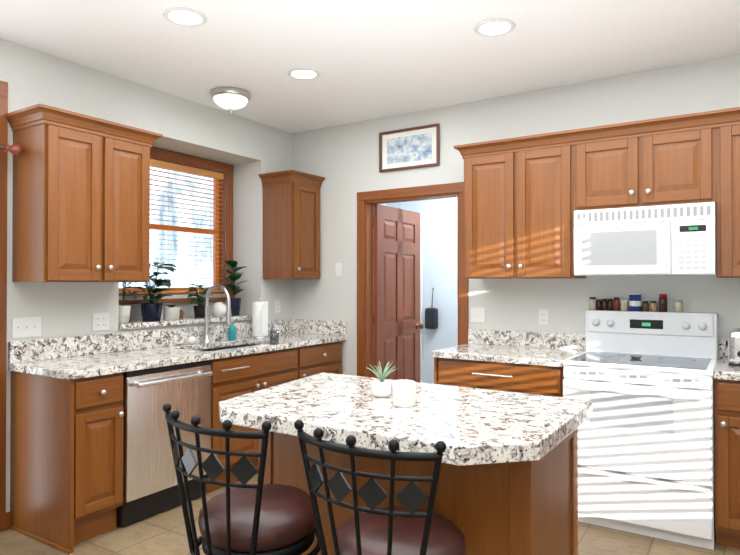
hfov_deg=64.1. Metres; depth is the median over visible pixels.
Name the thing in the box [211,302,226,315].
ceramic jar
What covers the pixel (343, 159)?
wall
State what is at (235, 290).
potted plant
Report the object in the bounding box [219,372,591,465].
island countertop
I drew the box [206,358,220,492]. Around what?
base cabinet
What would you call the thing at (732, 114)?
upper cabinet
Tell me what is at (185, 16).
recessed light
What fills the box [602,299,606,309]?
spice jar
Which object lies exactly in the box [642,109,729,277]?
upper cabinet
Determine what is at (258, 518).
bar stool
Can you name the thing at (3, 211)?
door frame
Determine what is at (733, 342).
toaster
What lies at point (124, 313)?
plant pot
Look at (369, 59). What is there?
ceiling
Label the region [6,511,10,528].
baseboard
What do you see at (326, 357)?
base cabinet
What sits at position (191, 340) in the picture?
white scrubber
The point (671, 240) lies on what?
microwave
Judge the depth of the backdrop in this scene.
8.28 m
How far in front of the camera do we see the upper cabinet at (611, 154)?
3.56 m
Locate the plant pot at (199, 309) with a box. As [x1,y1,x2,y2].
[186,284,214,317]
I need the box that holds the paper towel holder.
[250,295,269,338]
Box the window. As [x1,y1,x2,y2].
[119,147,234,303]
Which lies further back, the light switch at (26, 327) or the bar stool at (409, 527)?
the light switch at (26, 327)
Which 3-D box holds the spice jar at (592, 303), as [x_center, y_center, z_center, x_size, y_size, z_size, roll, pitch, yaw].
[1.473,0.172,3.906,0.044,0.085,0.043,0,-1,33]
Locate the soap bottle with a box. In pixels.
[228,317,235,339]
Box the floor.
[0,474,739,554]
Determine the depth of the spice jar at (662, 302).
3.66 m
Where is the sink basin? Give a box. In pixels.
[199,344,253,350]
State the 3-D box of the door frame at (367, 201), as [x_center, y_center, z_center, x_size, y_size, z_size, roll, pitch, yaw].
[0.346,0.348,4.741,1.000,2.129,0.140,0,-1,33]
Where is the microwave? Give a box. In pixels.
[574,202,716,275]
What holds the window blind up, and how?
attached to the window
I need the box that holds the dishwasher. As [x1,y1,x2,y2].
[116,360,212,526]
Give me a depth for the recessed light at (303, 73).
3.83 m
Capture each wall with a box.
[0,39,291,511]
[292,54,739,375]
[388,197,457,383]
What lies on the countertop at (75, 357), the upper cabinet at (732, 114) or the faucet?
the faucet
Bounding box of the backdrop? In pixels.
[119,167,212,287]
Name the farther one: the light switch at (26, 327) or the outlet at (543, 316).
the outlet at (543, 316)
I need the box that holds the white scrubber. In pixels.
[187,336,195,344]
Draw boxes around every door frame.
[0,80,7,531]
[357,182,467,377]
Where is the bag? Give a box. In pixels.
[425,288,437,328]
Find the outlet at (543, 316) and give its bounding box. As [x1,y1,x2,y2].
[538,309,548,325]
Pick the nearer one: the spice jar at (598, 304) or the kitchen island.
the kitchen island
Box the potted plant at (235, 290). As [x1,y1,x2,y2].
[218,260,245,314]
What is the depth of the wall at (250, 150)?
4.01 m
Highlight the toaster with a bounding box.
[726,328,739,365]
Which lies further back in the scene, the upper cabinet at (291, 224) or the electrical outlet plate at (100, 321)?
the upper cabinet at (291, 224)
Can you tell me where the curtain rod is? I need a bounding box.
[0,144,22,155]
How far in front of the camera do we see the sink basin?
4.53 m
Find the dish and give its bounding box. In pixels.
[629,355,641,358]
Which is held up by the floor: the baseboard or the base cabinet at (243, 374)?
the base cabinet at (243, 374)
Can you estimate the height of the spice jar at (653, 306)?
0.065 m
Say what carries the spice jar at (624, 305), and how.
on the range
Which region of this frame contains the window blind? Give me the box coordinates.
[119,159,223,293]
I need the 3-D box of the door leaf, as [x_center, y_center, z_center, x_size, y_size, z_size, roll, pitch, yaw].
[0.250,0.394,5.339,0.165,2.030,0.807,0,-1,33]
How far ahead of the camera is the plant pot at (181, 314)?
4.49 m
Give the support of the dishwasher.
on the floor
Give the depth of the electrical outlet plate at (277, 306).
5.19 m
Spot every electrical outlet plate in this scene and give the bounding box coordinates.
[92,312,108,330]
[275,300,279,312]
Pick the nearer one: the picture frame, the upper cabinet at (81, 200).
the upper cabinet at (81, 200)
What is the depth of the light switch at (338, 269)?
5.07 m
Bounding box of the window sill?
[118,314,251,328]
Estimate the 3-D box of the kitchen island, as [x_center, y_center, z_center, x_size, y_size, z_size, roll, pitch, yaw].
[0.173,0.961,2.317,1.111,0.865,0.576,0,-1,33]
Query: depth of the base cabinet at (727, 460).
3.00 m
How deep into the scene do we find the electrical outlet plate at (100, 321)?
3.77 m
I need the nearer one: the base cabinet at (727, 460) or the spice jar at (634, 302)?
the base cabinet at (727, 460)
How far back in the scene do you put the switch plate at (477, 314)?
4.38 m
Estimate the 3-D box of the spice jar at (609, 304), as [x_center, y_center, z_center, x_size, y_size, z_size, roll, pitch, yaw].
[1.565,0.177,3.846,0.036,0.075,0.035,0,-1,33]
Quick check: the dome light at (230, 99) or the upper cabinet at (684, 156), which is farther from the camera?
the dome light at (230, 99)
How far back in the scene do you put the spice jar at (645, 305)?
3.72 m
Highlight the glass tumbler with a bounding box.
[270,330,278,343]
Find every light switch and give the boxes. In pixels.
[12,317,40,337]
[336,263,341,275]
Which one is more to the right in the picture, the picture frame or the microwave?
the microwave
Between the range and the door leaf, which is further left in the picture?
the door leaf
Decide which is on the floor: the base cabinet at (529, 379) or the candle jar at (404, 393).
the base cabinet at (529, 379)
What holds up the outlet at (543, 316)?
attached to the wall at (343, 159)
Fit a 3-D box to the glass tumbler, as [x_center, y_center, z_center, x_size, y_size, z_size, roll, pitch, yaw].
[-0.704,0.438,4.346,0.070,0.100,0.069,0,-1,33]
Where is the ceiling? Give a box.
[0,0,739,132]
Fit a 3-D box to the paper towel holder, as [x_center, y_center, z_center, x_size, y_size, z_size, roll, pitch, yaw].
[-0.896,0.317,4.816,0.156,0.350,0.156,0,-1,33]
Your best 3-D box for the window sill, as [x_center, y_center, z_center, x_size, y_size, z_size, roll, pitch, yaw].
[-1.427,0.329,4.545,0.378,0.035,1.348,0,-1,33]
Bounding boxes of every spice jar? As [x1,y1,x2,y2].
[589,297,595,309]
[596,299,601,309]
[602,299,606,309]
[607,299,612,310]
[614,297,619,310]
[621,300,627,310]
[629,294,640,310]
[642,301,648,310]
[650,301,656,311]
[659,294,666,311]
[674,300,682,311]
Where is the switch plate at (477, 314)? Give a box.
[470,307,484,322]
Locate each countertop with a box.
[8,319,346,379]
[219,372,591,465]
[431,329,585,366]
[714,340,739,380]
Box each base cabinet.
[9,371,123,553]
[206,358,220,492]
[221,346,308,487]
[309,341,341,375]
[434,357,563,396]
[715,379,739,548]
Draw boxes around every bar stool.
[162,403,319,554]
[294,420,465,554]
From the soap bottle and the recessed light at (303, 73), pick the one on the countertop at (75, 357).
the soap bottle
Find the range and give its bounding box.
[562,310,718,549]
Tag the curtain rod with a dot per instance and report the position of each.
(15, 149)
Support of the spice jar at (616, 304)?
on the range
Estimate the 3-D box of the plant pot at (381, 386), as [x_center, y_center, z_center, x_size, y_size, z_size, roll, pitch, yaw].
[0.055,0.400,2.342,0.136,0.140,0.175,0,-1,33]
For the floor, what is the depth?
3.12 m
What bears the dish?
on the range
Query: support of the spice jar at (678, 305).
on the range
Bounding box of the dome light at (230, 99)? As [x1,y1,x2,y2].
[211,87,250,113]
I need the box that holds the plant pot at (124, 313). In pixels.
[119,282,134,322]
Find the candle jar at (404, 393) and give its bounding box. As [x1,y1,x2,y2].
[393,380,415,407]
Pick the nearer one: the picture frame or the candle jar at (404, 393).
the candle jar at (404, 393)
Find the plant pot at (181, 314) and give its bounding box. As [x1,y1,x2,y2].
[179,310,183,317]
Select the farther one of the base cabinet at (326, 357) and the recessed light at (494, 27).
the base cabinet at (326, 357)
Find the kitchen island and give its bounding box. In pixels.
[259,428,577,554]
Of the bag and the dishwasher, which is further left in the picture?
the dishwasher
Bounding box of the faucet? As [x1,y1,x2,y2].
[202,284,231,342]
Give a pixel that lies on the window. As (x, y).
(226, 185)
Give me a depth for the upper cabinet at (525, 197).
3.86 m
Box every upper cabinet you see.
[5,104,162,281]
[258,170,324,278]
[458,128,581,278]
[582,120,641,277]
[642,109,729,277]
[726,107,739,277]
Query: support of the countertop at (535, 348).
on the base cabinet at (529, 379)
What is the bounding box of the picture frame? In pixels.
[379,123,439,172]
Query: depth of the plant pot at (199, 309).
4.58 m
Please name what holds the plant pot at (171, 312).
on the window sill
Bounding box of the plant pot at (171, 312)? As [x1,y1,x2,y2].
[163,305,179,319]
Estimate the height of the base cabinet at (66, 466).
0.878 m
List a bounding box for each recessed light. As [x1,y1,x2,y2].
[163,7,206,26]
[287,68,319,79]
[474,18,514,36]
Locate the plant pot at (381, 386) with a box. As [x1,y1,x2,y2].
[366,361,397,396]
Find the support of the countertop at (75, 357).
on the base cabinet at (215, 363)
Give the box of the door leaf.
[373,204,423,381]
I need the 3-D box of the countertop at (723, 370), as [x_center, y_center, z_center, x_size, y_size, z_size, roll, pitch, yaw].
[2.255,0.447,3.076,0.778,0.145,0.632,0,-1,33]
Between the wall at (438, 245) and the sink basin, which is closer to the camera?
the sink basin

